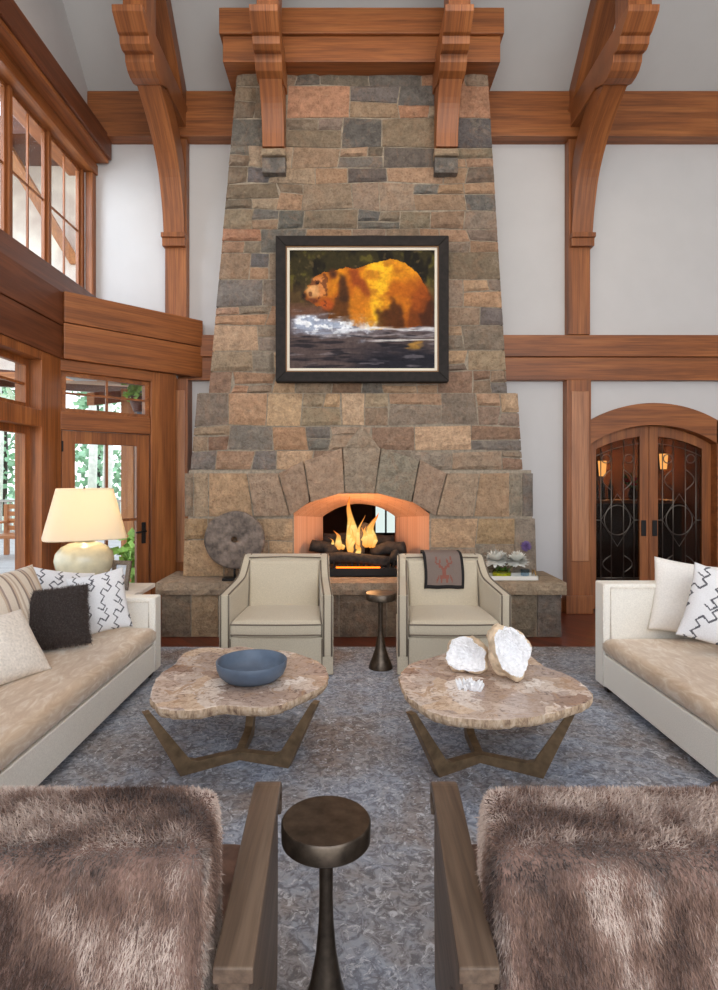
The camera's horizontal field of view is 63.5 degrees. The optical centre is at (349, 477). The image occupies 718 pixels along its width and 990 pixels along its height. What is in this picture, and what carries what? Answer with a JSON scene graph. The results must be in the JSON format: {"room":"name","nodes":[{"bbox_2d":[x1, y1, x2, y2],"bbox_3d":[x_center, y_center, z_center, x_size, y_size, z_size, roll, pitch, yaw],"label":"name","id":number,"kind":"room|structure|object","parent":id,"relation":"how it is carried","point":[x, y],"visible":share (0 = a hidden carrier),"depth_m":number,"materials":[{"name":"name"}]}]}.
{"room":"living room","nodes":[
{"label":"living room","id":0,"kind":"room"},
{"bbox_2d":[14,0,95,380],"bbox_3d":[-3.045,-3.933,1.750,0.250,10.867,9.900,0,0,0],"label":"wall","id":1,"kind":"structure","parent":0,"point":[49,19],"depth_m":5.83,"materials":[{"name":"paint"}]},
{"bbox_2d":[0,78,5,231],"bbox_3d":[-2.993,-2.712,4.720,0.035,1.385,0.610,0,0,0],"label":"window","id":2,"kind":"structure","parent":1,"relation":"in","point":[2,84],"depth_m":4.99,"materials":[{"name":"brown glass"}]},
{"bbox_2d":[6,85,12,236],"bbox_3d":[-2.985,-2.703,5.050,0.070,1.405,0.050,0,0,0],"label":"trim","id":3,"kind":"structure","parent":1,"relation":"attached to","point":[9,91],"depth_m":5.03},
{"bbox_2d":[0,422,28,567],"bbox_3d":[-2.845,0.250,4.075,0.050,1.400,2.050,0,0,0],"label":"window","id":4,"kind":"structure","parent":1,"relation":"in","point":[23,431],"depth_m":5.04,"materials":[{"name":"brown wood"}]},
{"bbox_2d":[0,349,28,406],"bbox_3d":[-2.845,-0.820,4.075,0.050,0.440,2.050,0,0,0],"label":"window","id":5,"kind":"structure","parent":1,"relation":"in","point":[24,363],"depth_m":5.03,"materials":[{"name":"brown wood"}]},
{"bbox_2d":[0,334,60,570],"bbox_3d":[-2.830,0.190,4.170,0.240,2.620,2.540,0,0,0],"label":"window frame","id":6,"kind":"structure","parent":1,"relation":"attached to","point":[42,416],"depth_m":5.10,"materials":[{"name":"wood"}]},
{"bbox_2d":[0,251,62,325],"bbox_3d":[-2.810,-1.590,1.225,0.240,0.320,8.450,0,0,0],"label":"trim","id":7,"kind":"structure","parent":1,"relation":"attached to","point":[21,285],"depth_m":4.88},
{"bbox_2d":[0,294,62,358],"bbox_3d":[-2.815,-1.273,1.230,0.230,0.306,8.460,0,0,0],"label":"trim","id":8,"kind":"structure","parent":1,"relation":"attached to","point":[19,323],"depth_m":4.89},
{"bbox_2d":[0,229,96,297],"bbox_3d":[-2.841,-1.875,1.765,0.198,0.250,9.530,0,0,0],"label":"trim","id":9,"kind":"structure","parent":1,"relation":"attached to","point":[9,246],"depth_m":5.15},
{"bbox_2d":[0,46,97,175],"bbox_3d":[-3.005,-3.462,1.770,0.330,0.113,9.540,0,0,0],"label":"trim","id":10,"kind":"structure","parent":1,"relation":"attached to","point":[10,74],"depth_m":5.54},
{"bbox_2d":[46,131,51,264],"bbox_3d":[-2.985,-2.703,5.710,0.070,1.405,0.050,0,0,0],"label":"trim","id":11,"kind":"structure","parent":1,"relation":"attached to","point":[48,134],"depth_m":5.69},
{"bbox_2d":[0,18,108,162],"bbox_3d":[-2.820,-3.539,1.745,0.240,0.038,9.490,0,0,0],"label":"trim","id":12,"kind":"structure","parent":1,"relation":"attached to","point":[9,43],"depth_m":5.28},
{"bbox_2d":[0,0,111,159],"bbox_3d":[-2.805,-3.680,1.750,0.270,0.240,9.500,0,0,0],"label":"trim","id":13,"kind":"structure","parent":1,"relation":"attached to","point":[11,14],"depth_m":5.21,"materials":[{"name":"wood"}]},
{"bbox_2d":[52,138,79,284],"bbox_3d":[-2.993,-2.712,6.065,0.035,1.385,0.660,0,0,0],"label":"window","id":14,"kind":"structure","parent":1,"relation":"in","point":[54,143],"depth_m":6.33,"materials":[{"name":"brown wood"}]},
{"bbox_2d":[80,169,83,287],"bbox_3d":[-2.985,-2.703,6.420,0.070,1.405,0.050,0,0,0],"label":"trim","id":15,"kind":"structure","parent":1,"relation":"attached to","point":[81,170],"depth_m":6.40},
{"bbox_2d":[85,172,95,295],"bbox_3d":[-2.900,-2.700,6.487,0.080,1.400,0.095,0,0,0],"label":"trim","id":16,"kind":"structure","parent":1,"relation":"attached to","point":[90,178],"depth_m":6.44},
{"bbox_2d":[61,371,148,417],"bbox_3d":[-2.443,-0.818,5.812,0.060,0.385,0.875,0,0,45],"label":"window","id":17,"kind":"structure","parent":1,"relation":"in","point":[64,375],"depth_m":5.80,"materials":[{"name":"brown wood"}]},
{"bbox_2d":[61,411,149,434],"bbox_3d":[-2.461,-0.540,5.812,0.175,0.170,0.890,0,0,45],"label":"trim","id":18,"kind":"structure","parent":1,"relation":"attached to","point":[70,421],"depth_m":5.72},
{"bbox_2d":[61,359,151,381],"bbox_3d":[-2.452,-1.064,5.824,0.920,0.108,0.170,0,0,-45],"label":"trim","id":19,"kind":"structure","parent":1,"relation":"attached to","point":[66,365],"depth_m":5.74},
{"bbox_2d":[62,0,717,90],"bbox_3d":[1.500,-6.735,1.720,9.600,5.523,10.240,0,0,0],"label":"ceiling","id":20,"kind":"structure","parent":0,"point":[540,43],"depth_m":6.14,"materials":[{"name":"paint"}]},
{"bbox_2d":[161,578,637,646],"bbox_3d":[1.500,1.550,3.500,9.400,0.100,13.400,0,0,0],"label":"floor","id":21,"kind":"structure","parent":0,"point":[577,630],"depth_m":5.39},
{"bbox_2d":[110,528,134,582],"bbox_3d":[-2.870,1.063,7.605,0.467,0.862,0.479,0,0,0],"label":"potted shrub","id":22,"kind":"object","parent":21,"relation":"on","point":[127,550],"visible":0.41,"depth_m":7.55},
{"bbox_2d":[155,74,566,636],"bbox_3d":[0.105,-1.350,6.015,3.850,5.700,1.210,0,0,0],"label":"stone fireplace","id":23,"kind":"object","parent":21,"relation":"on","point":[359,158],"depth_m":5.82,"materials":[{"name":"stone"}]},
{"bbox_2d":[204,511,264,580],"bbox_3d":[-1.105,0.646,5.560,0.577,0.662,0.120,0,0,0],"label":"sculpture","id":24,"kind":"object","parent":23,"relation":"on","point":[249,533],"visible":0.92,"depth_m":5.53,"materials":[{"name":"grey stone"}]},
{"bbox_2d":[249,0,287,148],"bbox_3d":[-0.755,-5.749,4.050,0.250,4.978,3.701,0,0,0],"label":"bracket","id":25,"kind":"object","parent":23,"relation":"on","point":[266,15],"visible":0.94,"depth_m":5.39,"materials":[{"name":"wood"}]},
{"bbox_2d":[309,540,341,552],"bbox_3d":[-0.253,0.741,5.990,0.345,0.217,0.152,0,0,-12],"label":"log","id":26,"kind":"object","parent":23,"relation":"on","point":[315,546],"visible":0.66,"depth_m":5.93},
{"bbox_2d":[323,541,347,552],"bbox_3d":[-0.109,0.733,6.016,0.358,0.146,0.126,0,0,-31],"label":"log","id":27,"kind":"object","parent":26,"relation":"on","point":[328,549],"visible":0.41,"depth_m":5.94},
{"bbox_2d":[323,532,393,544],"bbox_3d":[0.089,0.650,6.125,0.744,0.172,0.159,0,0,0],"label":"log","id":28,"kind":"object","parent":27,"relation":"on","point":[327,537],"visible":0.3,"depth_m":6.07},
{"bbox_2d":[331,531,344,549],"bbox_3d":[-0.137,0.640,5.963,0.176,0.200,0.066,0,0,0],"label":"flame","id":29,"kind":"object","parent":26,"relation":"on","point":[338,544],"visible":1,"depth_m":5.95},
{"bbox_2d":[316,552,389,566],"bbox_3d":[0.029,0.825,5.851,0.747,0.158,0.141,0,0,0],"label":"log","id":30,"kind":"object","parent":23,"relation":"on","point":[336,557],"visible":0.84,"depth_m":5.80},
{"bbox_2d":[353,522,368,553],"bbox_3d":[0.123,0.657,6.020,0.161,0.386,0.330,0,0,32],"label":"log","id":31,"kind":"object","parent":30,"relation":"on","point":[363,525],"visible":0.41,"depth_m":5.95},
{"bbox_2d":[346,496,364,552],"bbox_3d":[0.056,0.480,5.934,0.200,0.600,0.103,0,0,0],"label":"flame","id":32,"kind":"object","parent":31,"relation":"on","point":[353,534],"visible":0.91,"depth_m":5.92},
{"bbox_2d":[361,513,378,547],"bbox_3d":[0.197,0.540,5.983,0.198,0.360,0.103,0,0,0],"label":"flame","id":33,"kind":"object","parent":31,"relation":"on","point":[369,539],"visible":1,"depth_m":5.95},
{"bbox_2d":[219,8,503,99],"bbox_3d":[0.113,-4.308,6.010,2.765,0.505,0.780,0,0,0],"label":"beam","id":34,"kind":"structure","parent":23,"relation":"attached to","point":[319,41],"depth_m":5.65,"materials":[{"name":"wood"}]},
{"bbox_2d":[276,236,448,382],"bbox_3d":[0.120,-1.666,5.755,1.704,1.438,0.110,0,0,0],"label":"framed painting","id":35,"kind":"object","parent":23,"relation":"attached to","point":[350,309],"visible":1,"depth_m":5.74,"materials":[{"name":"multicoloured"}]},
{"bbox_2d":[390,549,400,565],"bbox_3d":[0.461,0.791,5.946,0.134,0.202,0.226,0,0,0],"label":"log","id":36,"kind":"object","parent":23,"relation":"on","point":[393,555],"visible":0.51,"depth_m":5.87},
{"bbox_2d":[370,541,405,554],"bbox_3d":[0.392,0.740,5.970,0.376,0.184,0.148,0,0,16],"label":"log","id":37,"kind":"object","parent":36,"relation":"on","point":[384,548],"visible":0.83,"depth_m":5.92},
{"bbox_2d":[432,0,473,148],"bbox_3d":[0.955,-5.749,4.050,0.250,4.978,3.701,0,0,0],"label":"bracket","id":38,"kind":"object","parent":23,"relation":"attached to","point":[449,71],"visible":0.86,"depth_m":5.42,"materials":[{"name":"wood"}]},
{"bbox_2d":[489,569,538,579],"bbox_3d":[1.540,0.934,5.635,0.520,0.085,0.210,0,0,0],"label":"serving tray","id":39,"kind":"object","parent":23,"relation":"on","point":[514,576],"visible":0.52,"depth_m":5.53,"materials":[{"name":"white paint"}]},
{"bbox_2d":[486,549,528,575],"bbox_3d":[1.510,0.823,5.643,0.448,0.280,0.317,0,0,0],"label":"flower vase","id":40,"kind":"object","parent":39,"relation":"on","point":[495,557],"visible":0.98,"depth_m":5.57,"materials":[{"name":"white plant"}]},
{"bbox_2d":[521,541,531,550],"bbox_3d":[1.734,0.798,5.734,0.105,0.359,0.133,0,0,0],"label":"flower","id":41,"kind":"object","parent":23,"relation":"on","point":[526,546],"visible":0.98,"depth_m":5.70,"materials":[{"name":"purple plant"}]},
{"bbox_2d":[38,647,717,989],"bbox_3d":[0.075,1.494,2.660,6.050,0.012,4.920,0,0,0],"label":"area rug","id":42,"kind":"object","parent":21,"relation":"on","point":[360,744],"visible":0.14,"depth_m":2.93,"materials":[{"name":"carpet"}]},
{"bbox_2d":[0,594,160,788],"bbox_3d":[-1.924,1.134,3.185,0.992,0.708,2.470,0,0,0],"label":"sofa","id":43,"kind":"object","parent":42,"relation":"on","point":[46,715],"visible":0.62,"depth_m":3.13,"materials":[{"name":"fabric"}]},
{"bbox_2d":[0,564,41,623],"bbox_3d":[-2.089,0.830,3.577,0.276,0.501,0.624,0,0,11],"label":"pillow","id":44,"kind":"object","parent":43,"relation":"on","point":[16,586],"visible":0.42,"depth_m":3.58,"materials":[{"name":"fabric"}]},
{"bbox_2d":[0,609,51,684],"bbox_3d":[-1.890,0.918,3.060,0.265,0.324,0.560,0,0,20],"label":"pillow","id":45,"kind":"object","parent":43,"relation":"on","point":[21,655],"visible":1,"depth_m":3.13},
{"bbox_2d":[28,582,93,651],"bbox_3d":[-1.904,0.890,3.674,0.514,0.422,0.282,0,0,-26],"label":"pillow","id":46,"kind":"object","parent":43,"relation":"on","point":[59,617],"visible":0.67,"depth_m":3.64,"materials":[{"name":"fabric"}]},
{"bbox_2d":[33,567,94,589],"bbox_3d":[-2.081,0.855,4.167,0.486,0.451,0.187,0,0,-35],"label":"pillow","id":47,"kind":"object","parent":43,"relation":"on","point":[48,579],"visible":0.23,"depth_m":4.13,"materials":[{"name":"fabric"}]},
{"bbox_2d":[66,567,132,634],"bbox_3d":[-1.715,0.853,3.970,0.430,0.454,0.198,0,0,-22],"label":"pillow","id":48,"kind":"object","parent":43,"relation":"on","point":[108,606],"visible":0.73,"depth_m":3.94,"materials":[{"name":"fabric"}]},
{"bbox_2d":[125,583,154,593],"bbox_3d":[-2.075,1.194,4.725,0.810,0.588,0.510,0,0,0],"label":"end table","id":49,"kind":"object","parent":42,"relation":"on","point":[134,588],"visible":0.05,"depth_m":4.78,"materials":[{"name":"stone"}]},
{"bbox_2d":[41,487,126,574],"bbox_3d":[-2.170,0.487,4.740,0.621,0.825,0.621,0,0,-29],"label":"table lamp","id":50,"kind":"object","parent":49,"relation":"on","point":[84,516],"visible":0.82,"depth_m":4.53,"materials":[{"name":"ceramic"}]},
{"bbox_2d":[112,560,131,589],"bbox_3d":[-1.853,0.789,4.684,0.170,0.243,0.066,0,0,16],"label":"photo frame","id":51,"kind":"object","parent":49,"relation":"on","point":[126,565],"visible":0.48,"depth_m":4.68,"materials":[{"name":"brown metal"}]},
{"bbox_2d":[116,565,125,579],"bbox_3d":[-1.853,0.785,4.685,0.104,0.162,0.035,0,0,16],"label":"photo","id":52,"kind":"object","parent":51,"relation":"attached to","point":[117,566],"depth_m":4.69,"materials":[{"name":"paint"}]},
{"bbox_2d":[0,782,281,989],"bbox_3d":[-0.663,1.090,1.398,0.973,0.796,0.703,0,0,0],"label":"armchair","id":53,"kind":"object","parent":42,"relation":"on","point":[139,888],"visible":1,"depth_m":1.11,"materials":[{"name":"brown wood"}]},
{"bbox_2d":[142,646,328,775],"bbox_3d":[-0.586,1.286,3.230,0.940,0.403,1.043,0,0,0],"label":"coffee table","id":54,"kind":"object","parent":42,"relation":"on","point":[192,688],"visible":0.89,"depth_m":2.96,"materials":[{"name":"stone"}]},
{"bbox_2d":[216,649,286,686],"bbox_3d":[-0.530,1.032,3.130,0.380,0.106,0.380,0,0,0],"label":"bowl","id":55,"kind":"object","parent":54,"relation":"on","point":[251,667],"visible":1,"depth_m":3.19,"materials":[{"name":"ceramic"}]},
{"bbox_2d":[219,553,332,674],"bbox_3d":[-0.555,1.069,4.742,0.859,0.822,0.835,0,0,0],"label":"armchair","id":56,"kind":"object","parent":42,"relation":"on","point":[283,602],"visible":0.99,"depth_m":4.52,"materials":[{"name":"fabric"}]},
{"bbox_2d":[231,605,320,637],"bbox_3d":[-0.555,1.123,4.625,0.680,0.155,0.590,0,0,0],"label":"seat cushion","id":57,"kind":"object","parent":56,"relation":"on","point":[247,621],"depth_m":4.35,"materials":[{"name":"fabric"}]},
{"bbox_2d":[249,559,319,605],"bbox_3d":[-0.555,0.897,4.916,0.589,0.405,0.163,0,0,0],"label":"cushion","id":58,"kind":"object","parent":56,"relation":"on","point":[271,581],"depth_m":4.87,"materials":[{"name":"fabric"}]},
{"bbox_2d":[281,796,370,989],"bbox_3d":[-0.063,1.200,1.530,0.236,0.601,0.236,0,0,0],"label":"pedestal table","id":59,"kind":"object","parent":42,"relation":"on","point":[325,833],"visible":1,"depth_m":1.51,"materials":[{"name":"brown metal"}]},
{"bbox_2d":[366,590,395,671],"bbox_3d":[0.240,1.200,4.550,0.236,0.601,0.236,0,0,0],"label":"pedestal table","id":60,"kind":"object","parent":42,"relation":"on","point":[380,661],"visible":1,"depth_m":4.51,"materials":[{"name":"brown metal"}]},
{"bbox_2d":[396,553,510,674],"bbox_3d":[0.785,1.069,4.742,0.859,0.822,0.835,0,0,0],"label":"armchair","id":61,"kind":"object","parent":42,"relation":"on","point":[427,619],"visible":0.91,"depth_m":4.49,"materials":[{"name":"fabric"}]},
{"bbox_2d":[420,550,463,588],"bbox_3d":[0.785,0.776,5.011,0.346,0.301,0.347,0,0,0],"label":"throw blanket","id":62,"kind":"object","parent":61,"relation":"on","point":[443,569],"visible":0.96,"depth_m":4.86,"materials":[{"name":"fabric"}]},
{"bbox_2d":[407,559,477,605],"bbox_3d":[0.785,0.897,4.916,0.589,0.405,0.163,0,0,0],"label":"cushion","id":63,"kind":"object","parent":61,"relation":"on","point":[418,596],"depth_m":4.86,"materials":[{"name":"fabric"}]},
{"bbox_2d":[409,605,498,637],"bbox_3d":[0.785,1.123,4.625,0.680,0.155,0.590,0,0,0],"label":"seat cushion","id":64,"kind":"object","parent":61,"relation":"on","point":[425,621],"depth_m":4.36,"materials":[{"name":"fabric"}]},
{"bbox_2d":[398,648,592,778],"bbox_3d":[0.749,1.286,3.162,0.971,0.403,1.121,0,0,0],"label":"coffee table","id":65,"kind":"object","parent":42,"relation":"on","point":[544,695],"visible":0.85,"depth_m":2.88,"materials":[{"name":"stone"}]},
{"bbox_2d":[445,636,488,673],"bbox_3d":[0.662,0.987,3.260,0.239,0.198,0.161,0,0,18],"label":"geode","id":66,"kind":"object","parent":65,"relation":"on","point":[464,653],"visible":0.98,"depth_m":3.24,"materials":[{"name":"white stone"}]},
{"bbox_2d":[455,677,483,691],"bbox_3d":[0.617,1.060,2.987,0.146,0.058,0.096,0,0,9],"label":"cluster","id":67,"kind":"object","parent":65,"relation":"on","point":[469,684],"visible":1,"depth_m":2.97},
{"bbox_2d":[486,623,531,681],"bbox_3d":[0.857,0.938,3.130,0.224,0.296,0.200,0,0,30],"label":"geode","id":68,"kind":"object","parent":65,"relation":"on","point":[509,654],"visible":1,"depth_m":3.11,"materials":[{"name":"white stone"}]},
{"bbox_2d":[430,782,717,989],"bbox_3d":[0.675,1.090,1.398,0.950,0.796,0.702,0,0,0],"label":"armchair","id":69,"kind":"object","parent":42,"relation":"on","point":[601,887],"visible":1,"depth_m":1.11,"materials":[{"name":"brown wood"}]},
{"bbox_2d":[595,580,717,777],"bbox_3d":[2.234,1.107,2.935,1.012,0.763,2.370,0,0,0],"label":"sofa","id":70,"kind":"object","parent":42,"relation":"on","point":[670,679],"visible":0.94,"depth_m":3.52,"materials":[{"name":"fabric"}]},
{"bbox_2d":[602,639,717,729],"bbox_3d":[2.134,1.139,2.935,0.812,0.135,2.070,0,0,0],"label":"seat cushion","id":71,"kind":"object","parent":70,"relation":"on","point":[682,672],"depth_m":3.35,"materials":[{"name":"fabric"}]},
{"bbox_2d":[648,556,717,631],"bbox_3d":[2.307,0.812,3.885,0.568,0.535,0.208,0,0,23],"label":"pillow","id":72,"kind":"object","parent":70,"relation":"on","point":[673,579],"visible":0.58,"depth_m":3.89,"materials":[{"name":"white fabric"}]},
{"bbox_2d":[676,562,717,644],"bbox_3d":[2.310,0.806,3.492,0.609,0.548,0.236,0,0,30],"label":"pillow","id":73,"kind":"object","parent":70,"relation":"on","point":[699,621],"visible":1,"depth_m":3.53,"materials":[{"name":"fabric"}]},
{"bbox_2d":[596,499,686,576],"bbox_3d":[4.250,0.915,8.900,1.500,1.170,0.600,0,0,0],"label":"grille","id":74,"kind":"object","parent":21,"relation":"on","point":[617,511],"depth_m":8.65,"materials":[{"name":"black"}]},
{"bbox_2d":[601,479,604,498],"bbox_3d":[3.900,0.173,8.950,0.074,0.310,0.074,0,0,0],"label":"bottle","id":75,"kind":"object","parent":74,"relation":"on","point":[602,484],"visible":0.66,"depth_m":8.92,"materials":[{"name":"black glass"}]},
{"bbox_2d":[608,479,612,498],"bbox_3d":[4.020,0.173,8.950,0.074,0.310,0.074,0,0,0],"label":"bottle","id":76,"kind":"object","parent":74,"relation":"on","point":[609,485],"visible":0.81,"depth_m":8.93,"materials":[{"name":"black glass"}]},
{"bbox_2d":[622,472,637,499],"bbox_3d":[4.326,0.121,8.850,0.308,0.411,0.252,0,0,0],"label":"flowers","id":77,"kind":"object","parent":74,"relation":"on","point":[626,479],"visible":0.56,"depth_m":8.81,"materials":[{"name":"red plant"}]},
{"bbox_2d":[596,499,686,502],"bbox_3d":[4.250,0.354,8.900,1.500,0.048,0.600,0,0,0],"label":"countertop","id":78,"kind":"structure","parent":74,"relation":"on","point":[597,500],"depth_m":8.60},
{"bbox_2d":[96,145,717,597],"bbox_3d":[1.600,-1.600,6.620,9.200,6.200,0.160,0,0,0],"label":"wall","id":79,"kind":"structure","parent":0,"point":[654,252],"depth_m":6.54,"materials":[{"name":"paint"}]},
{"bbox_2d":[63,323,201,376],"bbox_3d":[-2.233,-1.288,6.015,0.210,0.335,1.460,0,0,45],"label":"trim","id":80,"kind":"structure","parent":79,"relation":"attached to","point":[80,343],"depth_m":5.87,"materials":[{"name":"wood"}]},
{"bbox_2d":[63,291,202,346],"bbox_3d":[-2.229,-1.605,6.011,0.220,0.290,1.460,0,0,45],"label":"trim","id":81,"kind":"structure","parent":79,"relation":"attached to","point":[78,309],"depth_m":5.86,"materials":[{"name":"wood"}]},
{"bbox_2d":[112,0,188,248],"bbox_3d":[-1.940,-5.394,4.370,0.270,5.688,4.340,0,0,0],"label":"bracket","id":82,"kind":"object","parent":79,"relation":"attached to","point":[146,29],"visible":0.94,"depth_m":5.88,"materials":[{"name":"wood"}]},
{"bbox_2d":[142,372,175,593],"bbox_3d":[-2.058,0.191,6.247,0.210,2.618,0.285,0,0,45],"label":"trim","id":83,"kind":"structure","parent":79,"relation":"attached to","point":[162,387],"depth_m":6.16,"materials":[{"name":"wood"}]},
{"bbox_2d":[165,139,188,317],"bbox_3d":[-1.930,-2.675,6.490,0.240,2.170,0.140,0,0,0],"label":"trim","id":84,"kind":"structure","parent":79,"relation":"attached to","point":[176,259],"depth_m":6.42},
{"bbox_2d":[176,379,191,570],"bbox_3d":[-1.915,0.205,6.447,0.300,2.590,0.225,0,0,0],"label":"trim","id":85,"kind":"structure","parent":79,"relation":"attached to","point":[183,386],"depth_m":6.35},
{"bbox_2d":[178,357,211,380],"bbox_3d":[-1.635,-1.218,6.510,0.570,0.256,0.100,0,0,0],"label":"trim","id":86,"kind":"structure","parent":79,"relation":"attached to","point":[206,361],"depth_m":6.46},
{"bbox_2d":[200,335,213,356],"bbox_3d":[-1.635,-1.470,6.500,0.570,0.240,0.120,0,0,0],"label":"trim","id":87,"kind":"structure","parent":79,"relation":"attached to","point":[207,340],"depth_m":6.44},
{"bbox_2d":[87,91,717,111],"bbox_3d":[1.540,-4.173,6.500,8.920,0.255,0.120,0,0,0],"label":"trim","id":88,"kind":"structure","parent":79,"relation":"attached to","point":[97,101],"depth_m":6.44,"materials":[{"name":"wood"}]},
{"bbox_2d":[93,112,717,144],"bbox_3d":[1.540,-3.895,6.470,8.920,0.270,0.180,0,0,0],"label":"ceiling beam","id":89,"kind":"structure","parent":79,"relation":"attached to","point":[122,128],"depth_m":6.38,"materials":[{"name":"wood"}]},
{"bbox_2d":[562,380,592,613],"bbox_3d":[2.535,0.205,6.478,0.300,2.590,0.165,0,0,0],"label":"wooden column","id":90,"kind":"structure","parent":79,"relation":"attached to","point":[578,599],"depth_m":6.41,"materials":[{"name":"wood"}]},
{"bbox_2d":[565,139,589,334],"bbox_3d":[2.540,-2.675,6.490,0.240,2.170,0.140,0,0,0],"label":"trim","id":91,"kind":"structure","parent":79,"relation":"attached to","point":[577,260],"depth_m":6.42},
{"bbox_2d":[503,335,717,356],"bbox_3d":[3.800,-1.470,6.500,4.400,0.240,0.120,0,0,0],"label":"trim","id":92,"kind":"structure","parent":79,"relation":"attached to","point":[515,345],"depth_m":6.44,"materials":[{"name":"wood"}]},
{"bbox_2d":[505,357,717,380],"bbox_3d":[3.800,-1.218,6.510,4.400,0.256,0.100,0,0,0],"label":"trim","id":93,"kind":"structure","parent":79,"relation":"attached to","point":[517,368],"depth_m":6.46,"materials":[{"name":"wood"}]},
{"bbox_2d":[568,0,659,248],"bbox_3d":[2.560,-5.394,4.370,0.270,5.688,4.340,0,0,0],"label":"bracket","id":94,"kind":"object","parent":79,"relation":"attached to","point":[608,61],"visible":0.95,"depth_m":5.89,"materials":[{"name":"wood"}]},
{"bbox_2d":[591,403,717,608],"bbox_3d":[3.525,0.330,6.595,1.725,2.340,0.210,0,0,0],"label":"door","id":95,"kind":"structure","parent":79,"relation":"in","point":[695,428],"depth_m":6.60,"materials":[{"name":"brown wood"}]},
{"bbox_2d":[307,426,699,563],"bbox_3d":[2.425,-0.100,10.075,7.550,3.200,0.150,0,0,0],"label":"wall","id":96,"kind":"structure","parent":0,"point":[336,520],"depth_m":10.00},
{"bbox_2d":[372,505,394,535],"bbox_3d":[0.840,0.200,9.967,0.920,1.600,0.055,0,0,0],"label":"window","id":97,"kind":"structure","parent":96,"relation":"in","point":[384,524],"depth_m":9.98,"materials":[{"name":"black"}]},
{"bbox_2d":[597,461,606,475],"bbox_3d":[4.280,-0.160,9.883,0.140,0.260,0.225,0,0,0],"label":"wall sconce","id":98,"kind":"object","parent":96,"relation":"attached to","point":[603,465],"visible":0.86,"depth_m":9.79,"materials":[{"name":"orange glass"}]},
{"bbox_2d":[658,454,667,468],"bbox_3d":[5.320,-0.280,9.883,0.140,0.260,0.225,0,0,0],"label":"wall sconce","id":99,"kind":"object","parent":96,"relation":"attached to","point":[659,455],"visible":0.76,"depth_m":9.80,"materials":[{"name":"orange glass"}]},
{"label":"outside","id":100,"kind":"structure","parent":0,"visible":0},
{"bbox_2d":[0,93,75,370],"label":"window","id":101,"kind":"structure","parent":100,"point":[19,132],"depth_m":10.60,"materials":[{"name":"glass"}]},
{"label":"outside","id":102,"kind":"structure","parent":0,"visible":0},
{"bbox_2d":[0,495,120,533],"bbox_3d":[-20.000,1.950,37.600,40.000,0.300,44.800,0,0,0],"label":"terrain","id":103,"kind":"structure","parent":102,"point":[117,496],"depth_m":34.23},
{"bbox_2d":[0,387,14,504],"bbox_3d":[-12.139,-3.598,19.876,2.528,10.806,3.181,0,0,10],"label":"tree","id":104,"kind":"object","parent":103,"relation":"on","point":[10,393],"visible":0.09,"depth_m":19.98,"materials":[{"name":"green plant"}]},
{"bbox_2d":[2,387,14,515],"bbox_3d":[-16.473,-3.597,27.496,3.441,10.806,3.026,0,0,-36],"label":"fir tree","id":105,"kind":"object","parent":103,"relation":"on","point":[8,464],"visible":0.15,"depth_m":27.38,"materials":[{"name":"green plant"}]},
{"bbox_2d":[88,405,97,487],"bbox_3d":[-9.755,-3.598,21.576,3.022,10.806,2.906,0,0,0],"label":"tree","id":106,"kind":"object","parent":103,"relation":"on","point":[93,449],"visible":0.02,"depth_m":21.38,"materials":[{"name":"white plant"}]},
{"bbox_2d":[72,391,120,502],"bbox_3d":[-11.062,-3.597,25.041,3.356,10.806,3.170,0,0,0],"label":"fir tree","id":107,"kind":"object","parent":103,"relation":"on","point":[80,456],"visible":0.12,"depth_m":24.78,"materials":[{"name":"green plant"}]},
{"bbox_2d":[102,402,120,487],"bbox_3d":[-7.854,-3.598,18.768,2.901,10.806,2.508,0,0,0],"label":"tree","id":108,"kind":"object","parent":103,"relation":"on","point":[110,447],"visible":0.02,"depth_m":18.90,"materials":[{"name":"white plant"}]},
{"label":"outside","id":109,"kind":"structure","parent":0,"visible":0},
{"bbox_2d":[0,539,120,573],"bbox_3d":[-7.680,1.570,11.150,12.640,0.100,8.500,0,0,0],"label":"deck","id":110,"kind":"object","parent":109,"point":[7,562],"depth_m":11.37,"materials":[{"name":"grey wood"}]},
{"bbox_2d":[0,504,14,554],"bbox_3d":[-6.500,1.020,11.175,0.740,1.000,0.750,0,0,0],"label":"deck chair","id":111,"kind":"object","parent":110,"relation":"on","point":[7,535],"visible":0.41,"depth_m":11.45,"materials":[{"name":"brown wood"}]},
{"bbox_2d":[0,500,120,532],"bbox_3d":[-8.330,1.010,15.000,11.460,1.020,0.120,0,0,0],"label":"deck railing","id":112,"kind":"object","parent":110,"relation":"on","point":[1,501],"visible":0.02,"depth_m":14.98,"materials":[{"name":"brown wood"}]},
{"bbox_2d":[121,389,141,581],"bbox_3d":[-3.030,0.135,8.190,0.340,2.770,0.180,0,0,0],"label":"porch post","id":113,"kind":"object","parent":110,"relation":"on","point":[127,452],"visible":0.17,"depth_m":8.10,"materials":[{"name":"brown wood"}]},
{"bbox_3d":[-2.825,0.191,5.487,0.218,2.618,0.218,0,0,0],"label":"trim","id":114,"kind":"structure","parent":0,"visible":0},
{"bbox_2d":[61,430,148,582],"bbox_3d":[-2.410,0.520,5.771,0.872,1.940,0.124,0,0,-45],"label":"door","id":115,"kind":"structure","parent":114,"relation":"attached to","point":[69,439],"depth_m":6.00,"materials":[{"name":"brown wood"}]},
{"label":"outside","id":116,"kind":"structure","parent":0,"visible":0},
{"bbox_2d":[0,369,176,404],"bbox_3d":[-3.200,-1.336,8.600,3.600,0.769,3.300,0,0,0],"label":"porch roof","id":117,"kind":"structure","parent":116,"point":[92,387],"depth_m":7.99,"materials":[{"name":"brown wood"}]},
{"bbox_2d":[121,383,141,411],"bbox_3d":[-2.651,-1.103,7.346,0.511,0.525,0.538,0,0,0],"label":"hanging planter","id":118,"kind":"object","parent":117,"relation":"hanging from","point":[133,391],"visible":0.39,"depth_m":7.24,"materials":[{"name":"brown"}]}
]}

